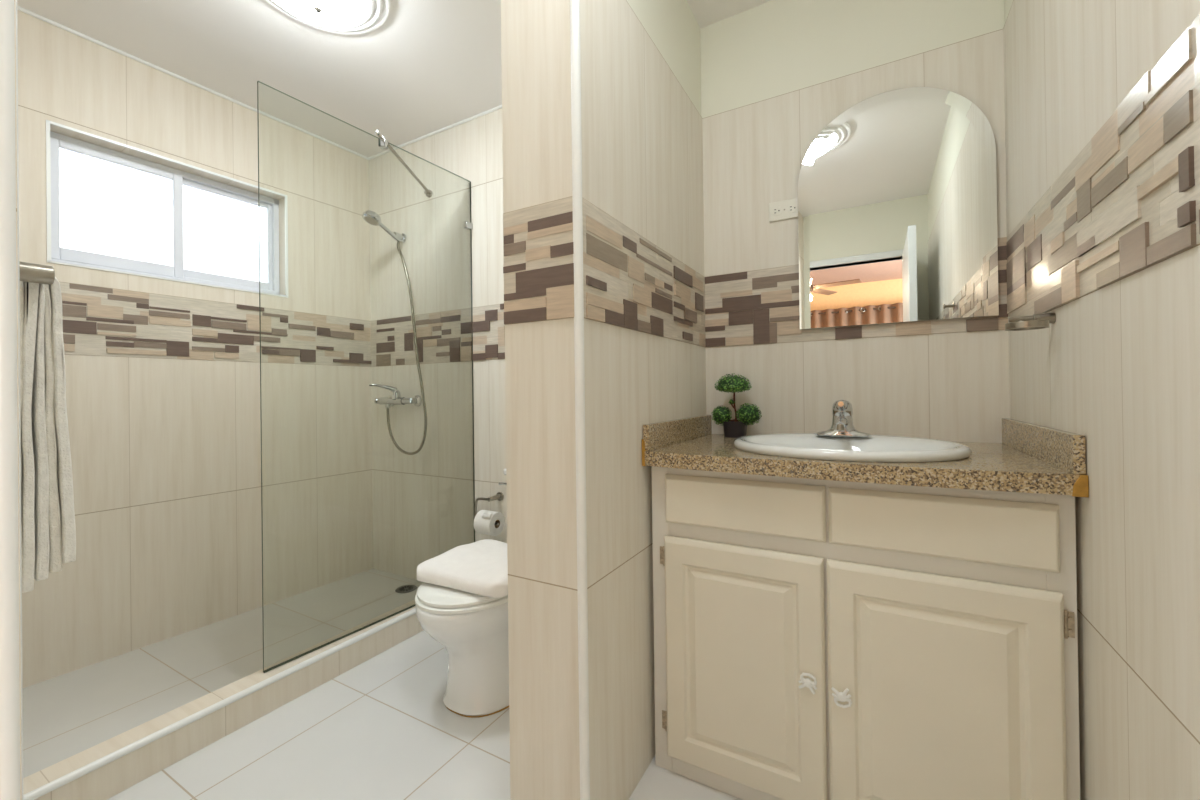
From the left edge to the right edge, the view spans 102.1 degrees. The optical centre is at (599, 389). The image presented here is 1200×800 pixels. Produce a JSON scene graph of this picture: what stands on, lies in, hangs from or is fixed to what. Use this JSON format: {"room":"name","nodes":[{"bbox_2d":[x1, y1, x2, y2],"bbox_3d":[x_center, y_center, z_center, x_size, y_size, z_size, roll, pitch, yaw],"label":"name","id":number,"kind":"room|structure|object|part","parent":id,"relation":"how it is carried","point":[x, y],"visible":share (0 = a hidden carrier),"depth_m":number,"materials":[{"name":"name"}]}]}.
{"room":"bathroom","nodes":[
{"label":"bathroom","id":0,"kind":"room"},
{"bbox_2d":[14,0,21,799],"bbox_3d":[-1.707,-0.145,0.676,2.278,2.537,0.756,-1,0,30],"label":"wall","id":1,"kind":"structure","parent":0,"point":[14,0],"depth_m":0.44,"materials":[{"name":"tile"}]},
{"bbox_2d":[0,0,23,799],"bbox_3d":[-0.539,-0.162,0.439,0.018,2.537,0.018,-1,0,30],"label":"trim","id":2,"kind":"structure","parent":1,"relation":"attached to","point":[9,551],"depth_m":0.43,"materials":[{"name":"white plastic"}]},
{"bbox_2d":[19,261,54,284],"bbox_3d":[-0.955,-0.149,0.728,0.517,0.042,0.080,-1,0,30],"label":"towel bar","id":3,"kind":"object","parent":1,"relation":"attached to","point":[28,272],"visible":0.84,"depth_m":0.63,"materials":[{"name":"silver metal"}]},
{"bbox_2d":[20,277,75,592],"bbox_3d":[-0.851,0.059,0.701,0.240,0.440,0.076,-1,0,30],"label":"hand towel","id":4,"kind":"object","parent":3,"relation":"hanging from","point":[48,528],"visible":0.55,"depth_m":0.65,"materials":[{"name":"beige fabric"}]},
{"bbox_2d":[17,10,372,687],"bbox_3d":[-1.936,-0.136,2.209,0.169,2.537,1.950,-1,0,32],"label":"wall","id":5,"kind":"structure","parent":0,"point":[163,376],"depth_m":2.21,"materials":[{"name":"tile"}]},
{"bbox_2d":[46,120,287,297],"bbox_3d":[-1.918,-0.752,2.223,0.126,0.539,0.848,-1,0,32],"label":"window","id":6,"kind":"structure","parent":5,"relation":"in","point":[56,254],"depth_m":2.18,"materials":[{"name":"white"}]},
{"bbox_3d":[-2.046,-0.753,2.068,0.022,0.480,0.422,-1,0,32],"label":"sash","id":7,"kind":"part","parent":6,"relation":"part of","materials":[{"name":"white glass"}]},
{"bbox_3d":[-1.896,-0.491,2.210,0.083,0.005,0.834,-1,0,32],"label":"sill","id":8,"kind":"part","parent":6,"relation":"part of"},
{"bbox_3d":[-1.859,-0.754,2.417,0.022,0.480,0.432,-1,0,32],"label":"sash","id":9,"kind":"part","parent":6,"relation":"part of","materials":[{"name":"white glass"}]},
{"bbox_2d":[17,6,367,159],"bbox_3d":[-1.865,-1.400,2.204,0.014,0.014,1.752,-1,0,32],"label":"trim","id":10,"kind":"structure","parent":5,"relation":"attached to","point":[18,7],"depth_m":2.15,"materials":[{"name":"white plastic"}]},
{"bbox_2d":[23,569,741,799],"bbox_3d":[-0.723,1.139,1.186,3.450,0.146,2.610,-1,0,30],"label":"floor","id":11,"kind":"structure","parent":0,"point":[382,728],"depth_m":1.60,"materials":[{"name":"tile"}]},
{"bbox_2d":[23,599,422,799],"bbox_3d":[-1.108,1.055,1.781,0.094,0.131,1.751,-1,0,30],"label":"shower curb","id":12,"kind":"object","parent":11,"relation":"on","point":[130,769],"visible":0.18,"depth_m":1.51,"materials":[{"name":"tile"}]},
{"bbox_2d":[23,608,415,799],"bbox_3d":[-1.071,0.995,1.759,0.021,0.021,1.751,-1,0,30],"label":"trim","id":13,"kind":"structure","parent":12,"relation":"attached to","point":[90,767],"depth_m":1.46,"materials":[{"name":"white plastic"}]},
{"bbox_2d":[257,81,474,672],"bbox_3d":[-1.042,-0.059,2.182,0.339,2.095,0.985,-1,0,30],"label":"screen","id":14,"kind":"object","parent":12,"relation":"on","point":[383,143],"visible":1,"depth_m":2.01,"materials":[{"name":"clear glass"}]},
{"bbox_3d":[-0.943,-1.089,2.373,0.015,0.017,0.621,-1,0,0],"label":"stabiliser rod","id":15,"kind":"part","parent":14,"relation":"part of","materials":[{"name":"silver metal"}]},
{"bbox_2d":[395,585,416,592],"bbox_3d":[-1.047,1.075,2.619,0.110,0.006,0.110,-1,0,30],"label":"floor drain","id":16,"kind":"object","parent":11,"relation":"on","point":[406,588],"visible":1,"depth_m":2.62,"materials":[{"name":"metal"}]},
{"bbox_2d":[415,468,508,717],"bbox_3d":[-0.365,0.718,1.900,0.394,0.745,0.790,-1,0,30],"label":"toilet","id":17,"kind":"object","parent":11,"relation":"on","point":[472,628],"visible":0.39,"depth_m":1.63,"materials":[{"name":"ceramic"}]},
{"bbox_3d":[-0.427,0.708,1.792,0.374,0.015,0.532,-1,0,30],"label":"seat","id":18,"kind":"part","parent":17,"relation":"part of","materials":[{"name":"plastic"}]},
{"bbox_3d":[-0.382,0.903,1.865,0.394,0.374,0.712,-1,0,30],"label":"bowl","id":19,"kind":"part","parent":17,"relation":"part of","materials":[{"name":"ceramic"}]},
{"bbox_2d":[417,539,507,597],"bbox_3d":[-0.404,0.634,1.785,0.404,0.082,0.390,-1,0,30],"label":"bath towel","id":20,"kind":"object","parent":17,"relation":"on","point":[480,567],"visible":0.68,"depth_m":1.68,"materials":[{"name":"white fabric"}]},
{"bbox_3d":[-0.426,0.689,1.794,0.362,0.022,0.522,-1,0,30],"label":"lid","id":21,"kind":"part","parent":17,"relation":"part of","materials":[{"name":"plastic"}]},
{"bbox_2d":[652,466,1079,799],"bbox_3d":[0.680,0.642,1.409,0.905,0.866,0.612,-1,0,30],"label":"vanity cabinet","id":22,"kind":"object","parent":11,"relation":"on","point":[815,639],"visible":0.95,"depth_m":1.12,"materials":[{"name":"paint"}]},
{"bbox_3d":[0.363,0.303,1.267,0.412,0.135,0.019,-1,0,30],"label":"drawer","id":23,"kind":"part","parent":22,"relation":"part of","materials":[{"name":"beige paint"}]},
{"bbox_3d":[0.364,0.718,1.267,0.410,0.616,0.021,-1,0,30],"label":"door","id":24,"kind":"part","parent":22,"relation":"part of","materials":[{"name":"beige paint"}]},
{"bbox_3d":[0.501,0.705,1.169,0.042,0.047,0.017,-1,0,30],"label":"knob","id":25,"kind":"part","parent":22,"relation":"part of","materials":[{"name":"white plastic"}]},
{"bbox_3d":[0.564,0.717,1.133,0.043,0.048,0.017,-1,0,30],"label":"knob","id":26,"kind":"part","parent":22,"relation":"part of","materials":[{"name":"white plastic"}]},
{"bbox_2d":[642,415,1088,497],"bbox_3d":[0.667,0.151,1.405,0.928,0.117,0.642,-1,0,30],"label":"countertop","id":27,"kind":"structure","parent":22,"relation":"on","point":[1030,458],"depth_m":1.12,"materials":[{"name":"stone"}]},
{"bbox_2d":[711,373,761,437],"bbox_3d":[0.496,0.055,1.766,0.181,0.233,0.133,-1,0,30],"label":"topiary","id":28,"kind":"object","parent":27,"relation":"on","point":[748,414],"visible":0.99,"depth_m":1.74,"materials":[{"name":"green plant"}]},
{"bbox_3d":[0.493,0.059,1.766,0.091,0.136,0.012,-1,0,30],"label":"stem","id":29,"kind":"part","parent":28,"relation":"part of","materials":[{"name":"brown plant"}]},
{"bbox_2d":[723,421,746,437],"bbox_3d":[0.493,0.143,1.768,0.083,0.057,0.083,-1,0,30],"label":"pot","id":30,"kind":"object","parent":28,"relation":"on","point":[732,429],"depth_m":1.73,"materials":[{"name":"black plastic"}]},
{"bbox_2d":[734,433,971,461],"bbox_3d":[0.674,0.221,1.355,0.583,0.160,0.494,-1,0,30],"label":"basin","id":31,"kind":"object","parent":27,"relation":"in","point":[875,448],"visible":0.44,"depth_m":1.31,"materials":[{"name":"ceramic"}]},
{"bbox_2d":[815,400,871,436],"bbox_3d":[0.736,0.087,1.501,0.149,0.113,0.138,-1,0,-26],"label":"tap","id":32,"kind":"object","parent":31,"relation":"on","point":[842,425],"visible":1,"depth_m":1.48,"materials":[{"name":"silver metal"}]},
{"bbox_3d":[0.728,0.102,1.462,0.034,0.041,0.108,-1,0,30],"label":"spout","id":33,"kind":"part","parent":32,"relation":"part of","materials":[{"name":"silver metal"}]},
{"bbox_3d":[0.737,0.052,1.479,0.040,0.042,0.070,-1,0,30],"label":"lever","id":34,"kind":"part","parent":32,"relation":"part of","materials":[{"name":"silver metal"}]},
{"bbox_2d":[815,416,871,436],"bbox_3d":[0.755,0.112,1.510,0.158,0.063,0.056,-1,0,30],"label":"base","id":35,"kind":"object","parent":32,"relation":"on","point":[849,430],"depth_m":1.48,"materials":[{"name":"silver metal"}]},
{"bbox_3d":[0.728,0.298,1.059,0.414,0.134,0.019,-1,0,30],"label":"drawer","id":36,"kind":"part","parent":22,"relation":"part of","materials":[{"name":"beige paint"}]},
{"bbox_3d":[0.732,0.713,1.057,0.424,0.617,0.021,-1,0,30],"label":"door","id":37,"kind":"part","parent":22,"relation":"part of","materials":[{"name":"beige paint"}]},
{"bbox_2d":[17,0,771,157],"bbox_3d":[-0.786,-1.474,1.146,3.450,0.100,2.730,-1,0,30],"label":"ceiling","id":38,"kind":"structure","parent":0,"point":[431,66],"depth_m":2.04,"materials":[{"name":"paint"}]},
{"bbox_2d":[266,0,389,34],"bbox_3d":[-0.982,-1.367,1.689,0.464,0.104,0.464,-1,0,30],"label":"ceiling lamp","id":39,"kind":"object","parent":38,"relation":"attached to","point":[348,17],"visible":1,"depth_m":1.76,"materials":[{"name":"white"}]},
{"bbox_2d":[280,0,365,27],"bbox_3d":[-0.982,-1.365,1.689,0.302,0.072,0.302,-1,0,30],"label":"diffuser","id":40,"kind":"object","parent":39,"relation":"attached to","point":[324,13],"depth_m":1.72,"materials":[{"name":"white"}]},
{"bbox_2d":[501,0,705,799],"bbox_3d":[0.091,-0.165,1.560,0.228,2.537,0.941,-1,0,30],"label":"wall partition","id":41,"kind":"structure","parent":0,"point":[642,133],"depth_m":1.20,"materials":[{"name":"tile"}]},
{"bbox_2d":[570,0,589,799],"bbox_3d":[-0.048,-0.165,1.110,0.023,2.537,0.023,-1,0,30],"label":"trim","id":42,"kind":"structure","parent":41,"relation":"attached to","point":[574,4],"depth_m":1.10,"materials":[{"name":"white plastic"}]},
{"bbox_2d":[369,0,1009,579],"bbox_3d":[-0.122,-0.159,2.277,3.450,2.537,0.107,-1,0,30],"label":"wall","id":43,"kind":"structure","parent":0,"point":[775,74],"depth_m":1.84,"materials":[{"name":"tile"}]},
{"bbox_2d":[362,210,426,454],"bbox_3d":[-1.134,-0.294,2.698,0.315,1.315,0.255,-1,0,-20],"label":"shower","id":44,"kind":"object","parent":43,"relation":"attached to","point":[370,217],"visible":1,"depth_m":2.66,"materials":[{"name":"silver metal"}]},
{"bbox_3d":[-1.173,-0.880,2.692,0.026,0.084,0.163,-1,0,24],"label":"handle","id":45,"kind":"part","parent":44,"relation":"part of","materials":[{"name":"silver metal"}]},
{"bbox_2d":[369,384,421,407],"bbox_3d":[-1.190,0.035,2.730,0.335,0.136,0.176,-1,0,30],"label":"shower mixer","id":46,"kind":"object","parent":43,"relation":"attached to","point":[395,398],"visible":1,"depth_m":2.73,"materials":[{"name":"silver metal"}]},
{"bbox_3d":[-1.213,-0.007,2.716,0.143,0.051,0.034,-1,0,-30],"label":"lever","id":47,"kind":"part","parent":46,"relation":"part of","materials":[{"name":"silver metal"}]},
{"bbox_2d":[368,105,501,159],"bbox_3d":[-0.601,-1.415,2.487,1.858,0.014,0.014,-1,0,30],"label":"trim","id":48,"kind":"structure","parent":43,"relation":"attached to","point":[500,106],"depth_m":2.63,"materials":[{"name":"white plastic"}]},
{"bbox_2d":[474,492,503,524],"bbox_3d":[-0.536,0.582,2.405,0.155,0.138,0.098,-1,0,30],"label":"toilet roll holder","id":49,"kind":"object","parent":43,"relation":"attached to","point":[499,496],"visible":0.73,"depth_m":2.40,"materials":[{"name":"silver metal"}]},
{"bbox_3d":[-0.555,0.591,2.371,0.155,0.122,0.020,-1,0,30],"label":"arm","id":50,"kind":"part","parent":49,"relation":"part of","materials":[{"name":"silver metal"}]},
{"bbox_2d":[474,510,504,535],"bbox_3d":[-0.538,0.642,2.357,0.102,0.119,0.112,-1,0,30],"label":"toilet roll","id":51,"kind":"object","parent":49,"relation":"on","point":[484,520],"visible":1,"depth_m":2.32,"materials":[{"name":"paper"}]},
{"bbox_3d":[-0.522,0.535,2.404,0.044,0.044,0.086,-1,0,30],"label":"wall post","id":52,"kind":"part","parent":49,"relation":"part of","materials":[{"name":"silver metal"}]},
{"bbox_2d":[769,198,797,221],"bbox_3d":[0.674,-0.655,1.763,0.115,0.070,0.009,-1,0,30],"label":"outlet","id":53,"kind":"object","parent":43,"relation":"attached to","point":[785,209],"visible":1,"depth_m":1.76,"materials":[{"name":"plastic"}]},
{"bbox_2d":[772,206,781,215],"bbox_3d":[0.647,-0.655,1.776,0.035,0.035,0.003,-1,0,30],"label":"receptacle","id":54,"kind":"object","parent":53,"relation":"attached to","point":[776,210],"depth_m":1.77,"materials":[{"name":"plastic"}]},
{"bbox_2d":[787,203,796,212],"bbox_3d":[0.694,-0.656,1.749,0.035,0.035,0.003,-1,0,30],"label":"receptacle","id":55,"kind":"object","parent":53,"relation":"attached to","point":[791,207],"depth_m":1.75,"materials":[{"name":"plastic"}]},
{"bbox_2d":[798,87,998,328],"bbox_3d":[0.952,-0.600,1.598,0.556,0.761,0.014,-1,0,30],"label":"wall mirror","id":56,"kind":"object","parent":43,"relation":"attached to","point":[897,194],"visible":1,"depth_m":1.58,"materials":[{"name":"white mirror"}]},
{"bbox_2d":[1003,0,1199,799],"bbox_3d":[0.655,-0.178,0.339,0.127,2.537,2.507,-1,0,30],"label":"wall","id":57,"kind":"structure","parent":0,"point":[1102,97],"depth_m":0.79,"materials":[{"name":"tile"}]},
{"bbox_2d":[1005,312,1055,330],"bbox_3d":[0.955,-0.153,1.074,0.094,0.037,0.092,-1,0,30],"label":"ring","id":58,"kind":"object","parent":57,"relation":"attached to","point":[1041,320],"visible":1,"depth_m":1.08,"materials":[{"name":"silver metal"}]},
{"bbox_3d":[0.978,-0.160,1.100,0.080,0.024,0.024,-1,0,30],"label":"post","id":59,"kind":"part","parent":58,"relation":"part of","materials":[{"name":"silver metal"}]}
]}

